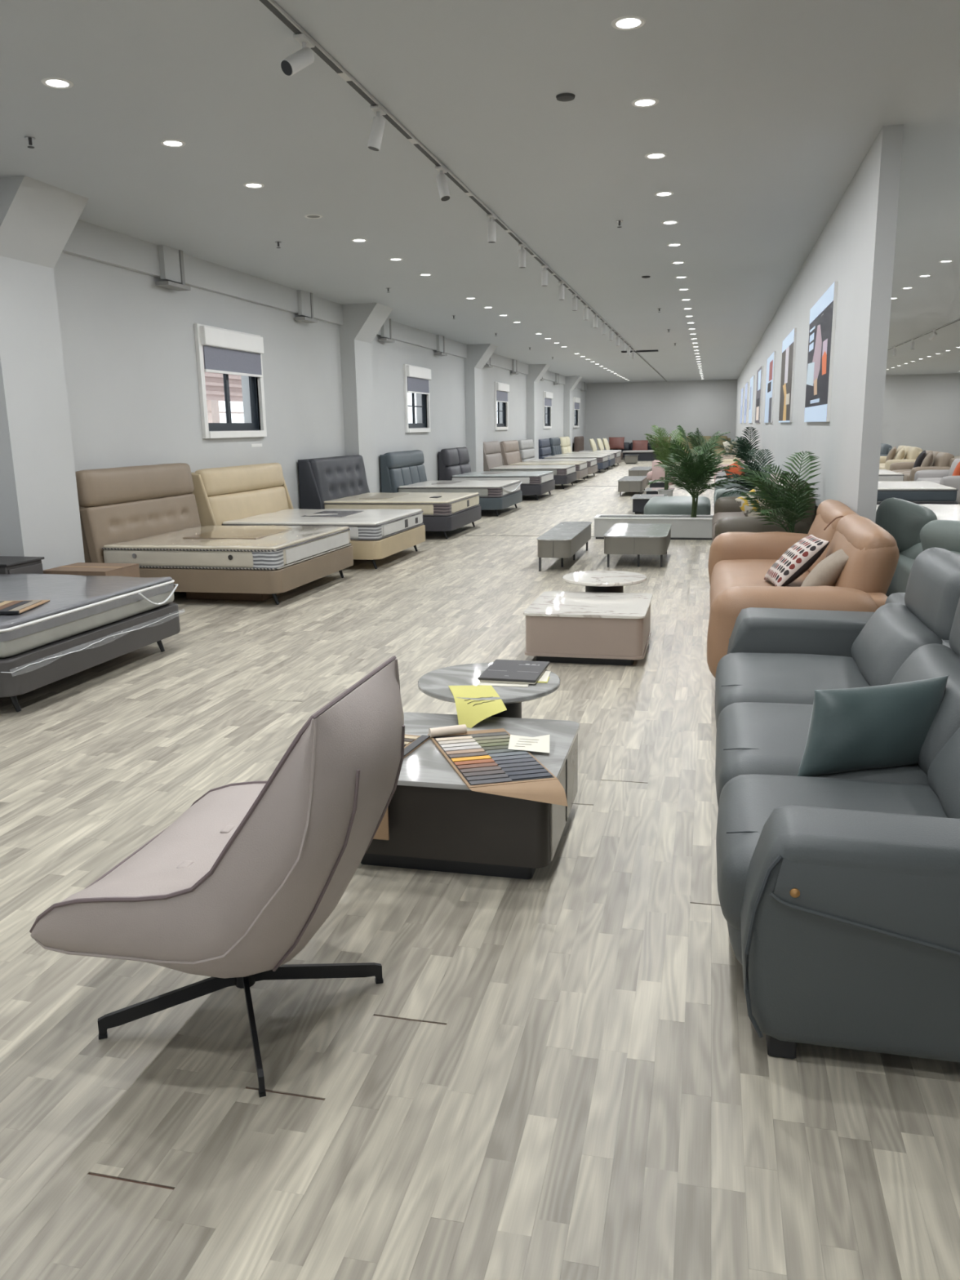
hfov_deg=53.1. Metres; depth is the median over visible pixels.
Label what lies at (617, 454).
mattress
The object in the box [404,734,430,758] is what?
book
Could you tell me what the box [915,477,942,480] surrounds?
seat cushion
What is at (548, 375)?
trim
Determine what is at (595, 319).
track spotlight
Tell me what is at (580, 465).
mattress
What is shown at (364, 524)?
mattress
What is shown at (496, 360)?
trim
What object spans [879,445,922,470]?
sofa
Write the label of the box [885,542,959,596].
sofa
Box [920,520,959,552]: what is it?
throw pillow
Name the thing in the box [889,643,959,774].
cushion
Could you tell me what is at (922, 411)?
wall
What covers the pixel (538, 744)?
note card
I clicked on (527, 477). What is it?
mattress
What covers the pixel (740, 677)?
seat cushion
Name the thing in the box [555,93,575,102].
smoke detector
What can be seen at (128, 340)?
wall
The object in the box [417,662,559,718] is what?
side table
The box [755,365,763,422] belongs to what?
poster
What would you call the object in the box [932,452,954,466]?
cushion
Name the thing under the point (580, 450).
seat cushion
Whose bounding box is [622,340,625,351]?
track spotlight
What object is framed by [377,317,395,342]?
hanger
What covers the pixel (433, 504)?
mattress
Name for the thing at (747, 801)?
seat cushion
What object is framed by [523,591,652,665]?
coffee table
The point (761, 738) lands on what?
seat cushion
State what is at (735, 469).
throw pillow
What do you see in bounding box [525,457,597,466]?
mattress
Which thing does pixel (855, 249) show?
wall partition
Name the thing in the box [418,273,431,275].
recessed light
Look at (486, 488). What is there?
mattress
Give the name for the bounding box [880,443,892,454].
cushion
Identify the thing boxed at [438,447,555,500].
bed
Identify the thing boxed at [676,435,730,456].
sofa
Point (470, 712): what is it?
sheet
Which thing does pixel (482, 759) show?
book
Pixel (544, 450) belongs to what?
bed
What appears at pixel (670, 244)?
recessed light
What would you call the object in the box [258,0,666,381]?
track
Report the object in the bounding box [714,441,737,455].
sofa
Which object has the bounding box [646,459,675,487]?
armchair
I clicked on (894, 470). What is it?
seat cushion
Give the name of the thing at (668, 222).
recessed light
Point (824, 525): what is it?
cushion
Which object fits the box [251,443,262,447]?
wall outlet
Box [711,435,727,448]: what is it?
cushion
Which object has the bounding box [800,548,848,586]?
throw pillow
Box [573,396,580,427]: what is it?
window
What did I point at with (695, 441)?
potted palm
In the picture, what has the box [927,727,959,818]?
cushion
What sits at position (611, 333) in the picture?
track spotlight
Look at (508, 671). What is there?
catalogue
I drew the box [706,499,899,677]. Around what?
sofa
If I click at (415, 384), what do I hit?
roller blind
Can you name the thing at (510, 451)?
bed
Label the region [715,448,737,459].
sofa
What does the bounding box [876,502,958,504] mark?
bed
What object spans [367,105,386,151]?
track spotlight
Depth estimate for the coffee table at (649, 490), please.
19.58 m
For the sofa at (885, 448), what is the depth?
27.84 m
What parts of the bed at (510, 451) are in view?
frame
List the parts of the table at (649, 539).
leg, leg, leg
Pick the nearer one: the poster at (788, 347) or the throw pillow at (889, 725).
the throw pillow at (889, 725)
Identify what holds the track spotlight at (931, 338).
hanging from the track at (957, 320)
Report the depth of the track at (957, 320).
22.50 m
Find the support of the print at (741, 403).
attached to the poster at (742, 389)
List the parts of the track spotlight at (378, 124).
stem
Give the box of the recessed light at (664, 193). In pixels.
[653,191,674,196]
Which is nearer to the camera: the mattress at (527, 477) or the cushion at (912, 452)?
the mattress at (527, 477)
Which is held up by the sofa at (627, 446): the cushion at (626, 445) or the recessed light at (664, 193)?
the cushion at (626, 445)
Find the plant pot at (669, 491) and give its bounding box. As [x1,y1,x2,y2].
[657,488,673,496]
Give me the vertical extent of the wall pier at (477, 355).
3.600 m
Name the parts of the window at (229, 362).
pane, sash frame, pane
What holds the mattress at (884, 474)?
on the bed
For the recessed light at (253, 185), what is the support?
in the ceiling
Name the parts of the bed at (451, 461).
headboard, frame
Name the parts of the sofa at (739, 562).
armrest, armrest, frame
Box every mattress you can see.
[0,573,184,673]
[102,525,351,569]
[222,508,423,540]
[323,492,479,515]
[397,480,522,497]
[451,471,554,484]
[489,464,576,475]
[509,461,587,471]
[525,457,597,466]
[543,454,608,462]
[555,453,614,460]
[564,451,620,457]
[875,503,959,520]
[876,480,958,502]
[878,469,904,480]
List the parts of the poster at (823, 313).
casing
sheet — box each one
[373,808,389,839]
[448,684,506,728]
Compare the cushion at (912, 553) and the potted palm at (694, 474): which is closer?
the cushion at (912, 553)
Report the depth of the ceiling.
7.02 m
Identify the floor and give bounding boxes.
[0,455,959,1279]
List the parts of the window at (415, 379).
pane, sash frame, pane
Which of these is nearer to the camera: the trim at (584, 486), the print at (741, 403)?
the trim at (584, 486)
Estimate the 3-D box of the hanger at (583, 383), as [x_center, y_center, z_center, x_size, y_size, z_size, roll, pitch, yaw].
[4.808,-11.813,44.814,0.160,0.420,0.470,2,13,13]
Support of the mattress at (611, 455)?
on the bed at (555, 442)
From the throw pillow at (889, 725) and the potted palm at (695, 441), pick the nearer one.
the throw pillow at (889, 725)
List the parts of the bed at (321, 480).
headboard, frame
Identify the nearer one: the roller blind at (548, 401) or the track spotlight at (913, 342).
the track spotlight at (913, 342)
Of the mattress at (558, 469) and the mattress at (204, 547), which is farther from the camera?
the mattress at (558, 469)
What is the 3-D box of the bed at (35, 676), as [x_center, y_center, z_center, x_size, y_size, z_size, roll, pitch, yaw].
[-3.503,-0.366,6.553,2.120,1.217,2.020,2,13,13]
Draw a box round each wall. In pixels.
[53,252,585,509]
[585,373,959,458]
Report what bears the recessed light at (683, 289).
in the ceiling
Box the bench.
[622,450,657,461]
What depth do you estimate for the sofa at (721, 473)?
20.35 m
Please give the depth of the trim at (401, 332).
20.05 m
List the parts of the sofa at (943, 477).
armrest, armrest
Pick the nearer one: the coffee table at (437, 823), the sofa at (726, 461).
the coffee table at (437, 823)
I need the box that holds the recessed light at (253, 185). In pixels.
[243,182,264,188]
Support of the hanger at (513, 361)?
attached to the wall at (128, 340)
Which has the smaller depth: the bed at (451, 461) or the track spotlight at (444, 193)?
the track spotlight at (444, 193)
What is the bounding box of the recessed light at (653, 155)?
[644,152,667,159]
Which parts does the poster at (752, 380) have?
casing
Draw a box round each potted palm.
[645,425,686,489]
[648,425,743,517]
[686,427,729,455]
[715,448,774,497]
[716,426,759,461]
[732,450,821,533]
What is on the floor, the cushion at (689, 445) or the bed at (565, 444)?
the bed at (565, 444)
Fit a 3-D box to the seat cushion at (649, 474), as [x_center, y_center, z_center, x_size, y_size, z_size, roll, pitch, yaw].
[4.573,-4.187,24.490,0.620,0.240,0.600,2,13,13]
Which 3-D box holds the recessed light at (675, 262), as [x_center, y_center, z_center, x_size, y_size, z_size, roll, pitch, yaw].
[2.510,-4.778,12.175,0.176,0.006,0.176,2,13,13]
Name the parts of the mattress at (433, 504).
printed panel, panel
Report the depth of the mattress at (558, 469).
25.20 m
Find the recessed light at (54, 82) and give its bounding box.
[40,77,73,88]
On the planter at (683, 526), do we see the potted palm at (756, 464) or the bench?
the potted palm at (756, 464)
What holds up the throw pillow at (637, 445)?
on the sofa at (627, 446)
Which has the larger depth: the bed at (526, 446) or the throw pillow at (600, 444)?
the throw pillow at (600, 444)
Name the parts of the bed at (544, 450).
frame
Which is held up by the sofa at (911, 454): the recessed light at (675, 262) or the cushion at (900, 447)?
the cushion at (900, 447)
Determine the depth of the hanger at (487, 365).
25.74 m
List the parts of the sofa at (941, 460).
armrest, armrest, frame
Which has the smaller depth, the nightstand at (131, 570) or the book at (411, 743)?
the book at (411, 743)
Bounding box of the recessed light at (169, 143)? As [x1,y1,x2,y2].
[160,139,186,146]
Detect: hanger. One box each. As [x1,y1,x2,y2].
[155,244,191,291]
[294,289,317,323]
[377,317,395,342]
[434,334,447,355]
[483,357,493,368]
[510,359,518,374]
[554,373,559,385]
[580,382,585,391]
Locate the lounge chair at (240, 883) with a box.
[29,655,404,1097]
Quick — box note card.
[507,734,549,752]
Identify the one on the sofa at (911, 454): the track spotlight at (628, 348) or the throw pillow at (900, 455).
the throw pillow at (900, 455)
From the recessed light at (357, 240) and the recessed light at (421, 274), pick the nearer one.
the recessed light at (357, 240)
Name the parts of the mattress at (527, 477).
printed panel, panel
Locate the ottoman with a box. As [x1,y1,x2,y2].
[643,496,711,515]
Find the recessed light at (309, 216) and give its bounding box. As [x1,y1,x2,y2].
[304,214,322,218]
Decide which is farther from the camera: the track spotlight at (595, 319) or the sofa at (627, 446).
the sofa at (627, 446)
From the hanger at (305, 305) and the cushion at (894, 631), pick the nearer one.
the cushion at (894, 631)
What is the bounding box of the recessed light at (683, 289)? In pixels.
[678,288,689,290]
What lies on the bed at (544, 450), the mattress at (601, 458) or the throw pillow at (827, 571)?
the mattress at (601, 458)
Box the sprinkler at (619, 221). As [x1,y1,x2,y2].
[616,220,622,227]
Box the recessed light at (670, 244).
[666,243,682,246]
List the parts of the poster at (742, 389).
casing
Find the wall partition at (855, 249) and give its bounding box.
[734,124,903,523]
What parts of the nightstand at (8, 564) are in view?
drawer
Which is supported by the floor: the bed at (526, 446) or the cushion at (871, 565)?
the bed at (526, 446)
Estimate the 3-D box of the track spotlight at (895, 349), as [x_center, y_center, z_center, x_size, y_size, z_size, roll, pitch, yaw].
[11.441,-7.957,26.514,0.080,0.238,0.150,2,13,13]
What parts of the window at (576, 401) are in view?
pane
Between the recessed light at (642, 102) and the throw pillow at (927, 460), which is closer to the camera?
the recessed light at (642, 102)
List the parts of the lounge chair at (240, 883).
seat and, leg, stem, leg, leg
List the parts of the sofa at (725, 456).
armrest, armrest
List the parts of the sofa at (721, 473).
armrest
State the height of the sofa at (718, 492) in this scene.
0.876 m
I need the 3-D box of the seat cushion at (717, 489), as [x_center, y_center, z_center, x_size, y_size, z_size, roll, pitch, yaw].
[4.468,-2.487,16.756,0.762,0.318,0.876,2,13,13]
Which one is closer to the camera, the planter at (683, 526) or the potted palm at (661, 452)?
the planter at (683, 526)
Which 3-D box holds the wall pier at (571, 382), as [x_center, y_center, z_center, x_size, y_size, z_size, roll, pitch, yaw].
[3.904,-9.180,40.333,0.670,3.600,0.820,2,13,13]
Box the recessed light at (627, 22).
[611,15,645,30]
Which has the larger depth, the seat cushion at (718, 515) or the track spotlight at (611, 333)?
the track spotlight at (611, 333)
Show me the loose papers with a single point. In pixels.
(544, 678)
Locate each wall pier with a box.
[0,175,88,569]
[339,302,392,493]
[464,343,497,471]
[526,364,550,458]
[563,376,582,451]
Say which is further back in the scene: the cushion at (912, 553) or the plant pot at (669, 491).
the plant pot at (669, 491)
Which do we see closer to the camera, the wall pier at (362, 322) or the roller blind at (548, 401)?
the wall pier at (362, 322)
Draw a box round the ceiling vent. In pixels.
[621,349,658,352]
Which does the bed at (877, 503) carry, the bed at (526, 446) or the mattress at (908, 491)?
the mattress at (908, 491)
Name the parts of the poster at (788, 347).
casing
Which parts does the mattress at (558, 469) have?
panel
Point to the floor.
(564, 1072)
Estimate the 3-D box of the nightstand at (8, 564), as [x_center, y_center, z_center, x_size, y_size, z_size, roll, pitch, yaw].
[-3.966,-0.368,8.012,0.515,0.600,0.460,2,13,13]
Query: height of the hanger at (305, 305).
0.420 m
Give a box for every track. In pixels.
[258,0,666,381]
[887,318,959,350]
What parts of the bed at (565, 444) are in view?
frame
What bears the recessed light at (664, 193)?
in the ceiling
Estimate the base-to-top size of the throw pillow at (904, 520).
0.448 m
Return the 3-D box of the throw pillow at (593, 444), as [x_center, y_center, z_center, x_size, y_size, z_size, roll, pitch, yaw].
[4.945,-8.502,41.962,0.276,0.567,0.605,4,13,20]
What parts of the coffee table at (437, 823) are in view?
panel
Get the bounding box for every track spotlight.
[280,33,315,76]
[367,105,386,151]
[435,165,450,200]
[486,213,496,243]
[518,243,525,267]
[541,265,547,286]
[558,280,564,300]
[572,293,577,311]
[583,304,588,319]
[593,313,597,328]
[601,321,605,334]
[608,328,613,340]
[615,334,619,346]
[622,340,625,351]
[626,345,630,355]
[631,349,634,359]
[893,346,896,355]
[911,339,915,349]
[928,329,937,340]
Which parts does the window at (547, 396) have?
sash frame, pane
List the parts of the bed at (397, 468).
headboard, frame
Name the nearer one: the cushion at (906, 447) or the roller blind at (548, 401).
the cushion at (906, 447)
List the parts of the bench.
seat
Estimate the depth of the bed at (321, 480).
14.60 m
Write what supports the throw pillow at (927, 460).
on the sofa at (941, 460)
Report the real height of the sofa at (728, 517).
0.975 m
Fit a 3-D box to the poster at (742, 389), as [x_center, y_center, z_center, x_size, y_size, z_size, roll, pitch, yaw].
[9.744,-8.711,35.756,0.031,1.260,2.300,2,13,13]
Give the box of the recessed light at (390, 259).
[388,257,403,261]
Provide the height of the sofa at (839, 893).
1.011 m
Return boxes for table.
[360,711,579,879]
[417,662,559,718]
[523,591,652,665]
[537,521,591,571]
[562,570,646,592]
[603,523,671,567]
[617,475,647,496]
[624,454,639,463]
[628,466,652,485]
[630,493,667,514]
[644,487,674,493]
[648,480,664,487]
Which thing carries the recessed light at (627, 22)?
in the ceiling
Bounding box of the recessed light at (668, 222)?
[661,220,678,224]
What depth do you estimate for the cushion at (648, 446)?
45.66 m
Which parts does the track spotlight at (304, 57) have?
stem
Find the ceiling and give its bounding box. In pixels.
[0,0,959,383]
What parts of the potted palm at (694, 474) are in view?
stem, stem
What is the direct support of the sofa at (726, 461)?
on the floor
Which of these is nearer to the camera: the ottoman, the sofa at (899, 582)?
the sofa at (899, 582)
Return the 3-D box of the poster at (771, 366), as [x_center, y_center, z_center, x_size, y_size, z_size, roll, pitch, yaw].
[5.624,-4.864,18.662,0.032,1.260,2.300,2,13,13]
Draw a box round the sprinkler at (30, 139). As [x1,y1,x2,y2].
[24,136,35,148]
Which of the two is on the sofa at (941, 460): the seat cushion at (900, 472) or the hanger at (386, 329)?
the seat cushion at (900, 472)
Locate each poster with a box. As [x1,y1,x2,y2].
[740,386,744,422]
[743,382,748,422]
[748,375,755,422]
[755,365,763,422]
[764,351,775,422]
[778,328,796,422]
[804,281,838,422]
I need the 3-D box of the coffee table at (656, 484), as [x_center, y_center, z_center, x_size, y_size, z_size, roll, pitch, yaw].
[4.107,-3.471,22.026,0.440,0.340,0.680,2,13,13]
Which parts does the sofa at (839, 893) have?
seat, leg, armrest, armrest, frame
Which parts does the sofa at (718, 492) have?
armrest, armrest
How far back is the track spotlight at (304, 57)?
4.92 m
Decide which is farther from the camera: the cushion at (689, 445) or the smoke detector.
the cushion at (689, 445)
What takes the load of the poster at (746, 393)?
attached to the wall partition at (855, 249)
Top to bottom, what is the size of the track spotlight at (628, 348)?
0.238 m
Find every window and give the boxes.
[193,323,266,438]
[403,364,431,432]
[493,381,509,430]
[542,391,552,428]
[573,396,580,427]
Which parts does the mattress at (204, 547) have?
panel, printed panel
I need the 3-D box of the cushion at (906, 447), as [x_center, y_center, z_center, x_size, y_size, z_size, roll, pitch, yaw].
[11.141,-4.790,25.087,0.345,0.536,0.741,2,13,13]
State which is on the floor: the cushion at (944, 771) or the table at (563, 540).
the table at (563, 540)
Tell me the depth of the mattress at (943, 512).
10.92 m
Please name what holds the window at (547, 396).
in the wall at (128, 340)
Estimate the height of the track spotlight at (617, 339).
0.238 m
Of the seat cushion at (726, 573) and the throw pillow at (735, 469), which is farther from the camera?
the throw pillow at (735, 469)
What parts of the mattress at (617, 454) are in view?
panel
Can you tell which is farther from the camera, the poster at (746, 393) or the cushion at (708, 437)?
the cushion at (708, 437)
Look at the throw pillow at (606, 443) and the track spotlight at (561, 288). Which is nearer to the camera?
the track spotlight at (561, 288)
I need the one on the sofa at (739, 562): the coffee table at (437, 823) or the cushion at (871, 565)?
the cushion at (871, 565)
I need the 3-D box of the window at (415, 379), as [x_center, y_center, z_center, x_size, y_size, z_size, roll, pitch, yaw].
[-1.313,-5.007,20.017,0.200,1.330,1.680,2,13,13]
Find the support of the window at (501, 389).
in the wall at (128, 340)
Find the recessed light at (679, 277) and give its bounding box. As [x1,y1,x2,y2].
[675,275,687,278]
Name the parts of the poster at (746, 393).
casing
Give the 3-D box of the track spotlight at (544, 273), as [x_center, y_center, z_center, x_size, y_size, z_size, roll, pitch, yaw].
[0.814,-4.595,12.132,0.080,0.238,0.150,2,13,13]
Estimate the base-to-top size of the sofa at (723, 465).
0.848 m
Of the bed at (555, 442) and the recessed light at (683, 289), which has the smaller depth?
the recessed light at (683, 289)
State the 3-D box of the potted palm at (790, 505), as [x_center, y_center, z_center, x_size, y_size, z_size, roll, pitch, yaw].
[2.821,-1.310,9.141,0.854,0.926,1.522,2,13,13]
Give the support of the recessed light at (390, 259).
in the ceiling
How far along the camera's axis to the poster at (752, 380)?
26.73 m
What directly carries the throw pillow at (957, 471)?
on the sofa at (943, 477)
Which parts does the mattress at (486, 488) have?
printed panel, panel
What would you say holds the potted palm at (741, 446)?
in the plant pot
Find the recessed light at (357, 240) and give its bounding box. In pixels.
[351,238,367,242]
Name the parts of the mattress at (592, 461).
panel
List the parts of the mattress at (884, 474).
panel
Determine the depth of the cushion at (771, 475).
11.73 m
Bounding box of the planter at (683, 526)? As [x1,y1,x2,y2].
[593,514,713,539]
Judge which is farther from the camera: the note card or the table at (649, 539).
the table at (649, 539)
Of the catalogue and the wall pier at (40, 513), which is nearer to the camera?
the catalogue
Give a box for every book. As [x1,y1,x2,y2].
[0,600,49,614]
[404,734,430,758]
[427,724,567,806]
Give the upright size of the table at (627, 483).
0.360 m
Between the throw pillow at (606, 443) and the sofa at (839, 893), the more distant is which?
the throw pillow at (606, 443)
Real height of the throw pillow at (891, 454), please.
0.497 m
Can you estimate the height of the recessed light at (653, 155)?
0.006 m
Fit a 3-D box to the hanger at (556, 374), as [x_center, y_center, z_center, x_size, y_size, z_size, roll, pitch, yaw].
[2.977,-10.104,37.216,0.160,0.420,0.470,2,13,13]
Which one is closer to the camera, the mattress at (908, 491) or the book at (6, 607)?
the book at (6, 607)
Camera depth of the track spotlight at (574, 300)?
14.77 m
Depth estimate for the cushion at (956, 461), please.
18.96 m
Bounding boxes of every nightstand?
[0,555,44,573]
[43,562,139,577]
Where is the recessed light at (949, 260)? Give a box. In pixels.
[938,259,953,262]
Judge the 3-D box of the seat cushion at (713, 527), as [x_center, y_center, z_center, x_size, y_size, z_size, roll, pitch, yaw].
[3.004,-1.149,10.816,0.764,0.322,1.297,2,13,13]
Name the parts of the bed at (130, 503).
headboard, frame, leg, leg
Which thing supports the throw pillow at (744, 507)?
on the sofa at (728, 517)
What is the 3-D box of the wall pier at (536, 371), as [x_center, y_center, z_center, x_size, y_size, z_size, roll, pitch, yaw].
[1.981,-7.384,32.356,0.670,3.600,0.820,2,13,13]
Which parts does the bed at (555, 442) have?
frame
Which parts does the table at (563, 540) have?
leg, leg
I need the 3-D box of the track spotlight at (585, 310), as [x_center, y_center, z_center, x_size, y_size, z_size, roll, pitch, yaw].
[1.778,-5.495,16.130,0.080,0.238,0.150,2,13,13]
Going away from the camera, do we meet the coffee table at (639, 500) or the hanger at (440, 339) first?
the coffee table at (639, 500)
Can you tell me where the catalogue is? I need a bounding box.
[477,659,550,684]
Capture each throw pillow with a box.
[589,438,596,451]
[596,438,604,450]
[602,438,609,449]
[608,436,624,448]
[631,440,648,450]
[722,440,730,451]
[725,462,744,477]
[734,486,764,516]
[764,534,829,586]
[797,675,948,776]
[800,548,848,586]
[875,497,937,552]
[885,446,896,461]
[894,447,905,459]
[913,449,926,467]
[920,451,933,466]
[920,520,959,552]
[951,461,959,475]
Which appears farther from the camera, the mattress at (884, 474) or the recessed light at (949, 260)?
the mattress at (884, 474)
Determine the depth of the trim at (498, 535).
14.44 m
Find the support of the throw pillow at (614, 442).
on the sofa at (627, 446)
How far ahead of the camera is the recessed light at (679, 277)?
13.37 m
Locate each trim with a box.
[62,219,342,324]
[376,320,466,358]
[490,353,528,374]
[497,535,594,537]
[542,370,565,384]
[574,381,586,390]
[584,485,649,486]
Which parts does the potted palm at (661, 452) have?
stem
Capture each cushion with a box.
[580,449,621,453]
[612,442,630,450]
[646,471,652,479]
[647,442,654,449]
[679,435,694,448]
[697,435,711,444]
[710,559,809,608]
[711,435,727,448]
[711,511,745,530]
[711,523,715,540]
[713,488,746,501]
[715,652,870,726]
[715,702,928,805]
[715,773,947,930]
[766,472,791,481]
[807,513,835,572]
[825,530,899,594]
[850,603,942,686]
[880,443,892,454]
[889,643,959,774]
[892,469,911,472]
[893,445,906,459]
[897,471,910,474]
[901,542,923,559]
[902,445,911,459]
[903,472,910,480]
[904,446,922,459]
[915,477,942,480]
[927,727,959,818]
[928,480,940,484]
[929,451,939,466]
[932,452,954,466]
[947,457,959,475]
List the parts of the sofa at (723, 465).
armrest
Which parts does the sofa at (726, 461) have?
armrest, armrest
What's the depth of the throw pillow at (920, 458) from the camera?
21.75 m
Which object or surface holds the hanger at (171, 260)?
attached to the wall at (128, 340)
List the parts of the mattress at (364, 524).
panel, printed panel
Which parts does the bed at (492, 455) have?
frame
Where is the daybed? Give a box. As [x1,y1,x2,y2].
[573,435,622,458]
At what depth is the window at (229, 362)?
12.26 m
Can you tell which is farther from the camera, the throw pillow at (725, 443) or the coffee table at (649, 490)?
the throw pillow at (725, 443)
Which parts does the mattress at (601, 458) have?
panel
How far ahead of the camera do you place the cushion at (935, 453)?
21.22 m
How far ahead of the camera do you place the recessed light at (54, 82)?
5.58 m
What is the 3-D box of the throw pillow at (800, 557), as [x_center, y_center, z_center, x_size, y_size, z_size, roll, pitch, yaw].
[2.198,-0.549,6.697,0.338,0.336,0.440,0,12,4]
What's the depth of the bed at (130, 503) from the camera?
9.53 m
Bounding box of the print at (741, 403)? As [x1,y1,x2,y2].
[740,387,742,422]
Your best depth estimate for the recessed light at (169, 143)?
6.78 m
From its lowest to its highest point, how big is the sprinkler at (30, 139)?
0.062 m
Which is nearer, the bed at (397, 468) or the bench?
the bed at (397, 468)
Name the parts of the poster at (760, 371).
casing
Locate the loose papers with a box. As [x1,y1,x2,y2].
[476,671,551,687]
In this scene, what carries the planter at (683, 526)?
on the floor
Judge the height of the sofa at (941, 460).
0.917 m
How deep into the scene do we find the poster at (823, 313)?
9.74 m
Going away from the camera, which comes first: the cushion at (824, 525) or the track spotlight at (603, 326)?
the cushion at (824, 525)
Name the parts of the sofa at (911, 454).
armrest, armrest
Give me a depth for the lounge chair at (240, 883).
2.33 m
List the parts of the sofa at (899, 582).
frame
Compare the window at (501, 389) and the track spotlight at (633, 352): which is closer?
the track spotlight at (633, 352)
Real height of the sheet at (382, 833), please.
0.224 m
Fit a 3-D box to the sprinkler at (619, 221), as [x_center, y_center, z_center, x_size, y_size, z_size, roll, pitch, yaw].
[1.399,-4.168,9.634,0.070,0.062,0.070,2,13,13]
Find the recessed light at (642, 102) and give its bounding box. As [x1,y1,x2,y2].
[631,97,658,107]
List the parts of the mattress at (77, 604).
panel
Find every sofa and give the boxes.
[609,442,666,457]
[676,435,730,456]
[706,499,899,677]
[711,472,815,540]
[713,455,739,474]
[713,466,771,504]
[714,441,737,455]
[714,457,754,481]
[714,460,754,491]
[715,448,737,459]
[715,547,959,1062]
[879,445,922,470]
[880,443,897,456]
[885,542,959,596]
[889,450,959,480]
[914,457,959,504]
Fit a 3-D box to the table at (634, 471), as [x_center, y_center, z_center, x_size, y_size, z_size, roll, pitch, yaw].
[4.493,-4.582,26.842,0.550,0.420,2.000,2,13,13]
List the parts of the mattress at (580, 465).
panel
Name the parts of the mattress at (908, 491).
panel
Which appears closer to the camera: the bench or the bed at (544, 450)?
the bed at (544, 450)
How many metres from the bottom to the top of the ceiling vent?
0.030 m
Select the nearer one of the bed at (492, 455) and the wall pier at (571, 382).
the bed at (492, 455)
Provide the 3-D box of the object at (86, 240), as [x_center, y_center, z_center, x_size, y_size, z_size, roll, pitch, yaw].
[-3.145,-4.508,12.127,0.070,0.320,7.580,2,13,13]
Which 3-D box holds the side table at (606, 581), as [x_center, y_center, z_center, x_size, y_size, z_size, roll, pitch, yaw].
[0.988,-0.290,7.647,0.660,0.435,0.660,2,13,13]
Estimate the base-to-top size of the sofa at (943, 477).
0.847 m
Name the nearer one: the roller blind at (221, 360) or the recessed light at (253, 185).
the recessed light at (253, 185)
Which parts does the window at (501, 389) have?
pane, sash frame, pane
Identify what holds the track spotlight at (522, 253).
hanging from the track at (271, 5)
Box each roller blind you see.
[202,345,262,374]
[407,376,429,393]
[496,390,507,401]
[544,397,551,406]
[574,402,578,408]
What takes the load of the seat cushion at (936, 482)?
on the sofa at (943, 477)
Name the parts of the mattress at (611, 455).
panel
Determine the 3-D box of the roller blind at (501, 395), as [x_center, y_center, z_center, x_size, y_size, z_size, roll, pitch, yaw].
[0.648,-7.095,27.951,0.015,0.300,1.520,2,13,13]
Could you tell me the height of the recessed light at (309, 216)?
0.006 m
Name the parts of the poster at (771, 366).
casing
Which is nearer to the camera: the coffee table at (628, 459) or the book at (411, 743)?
the book at (411, 743)
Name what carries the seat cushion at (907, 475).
on the sofa at (941, 460)
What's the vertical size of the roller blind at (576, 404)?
0.300 m
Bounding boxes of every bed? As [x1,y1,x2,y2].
[0,602,180,711]
[75,462,353,604]
[190,462,425,568]
[297,454,481,538]
[379,449,522,516]
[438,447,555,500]
[483,440,576,488]
[499,440,587,483]
[517,439,597,478]
[538,438,608,472]
[548,437,615,469]
[560,436,621,466]
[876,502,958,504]
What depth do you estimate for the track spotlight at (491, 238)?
9.19 m
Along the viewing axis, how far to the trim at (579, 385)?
44.30 m
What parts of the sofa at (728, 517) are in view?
armrest, armrest, frame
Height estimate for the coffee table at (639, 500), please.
0.300 m
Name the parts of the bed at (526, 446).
frame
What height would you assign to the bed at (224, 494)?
1.186 m
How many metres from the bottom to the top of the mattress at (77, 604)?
0.317 m
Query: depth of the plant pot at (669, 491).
18.97 m
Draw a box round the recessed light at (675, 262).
[671,261,684,264]

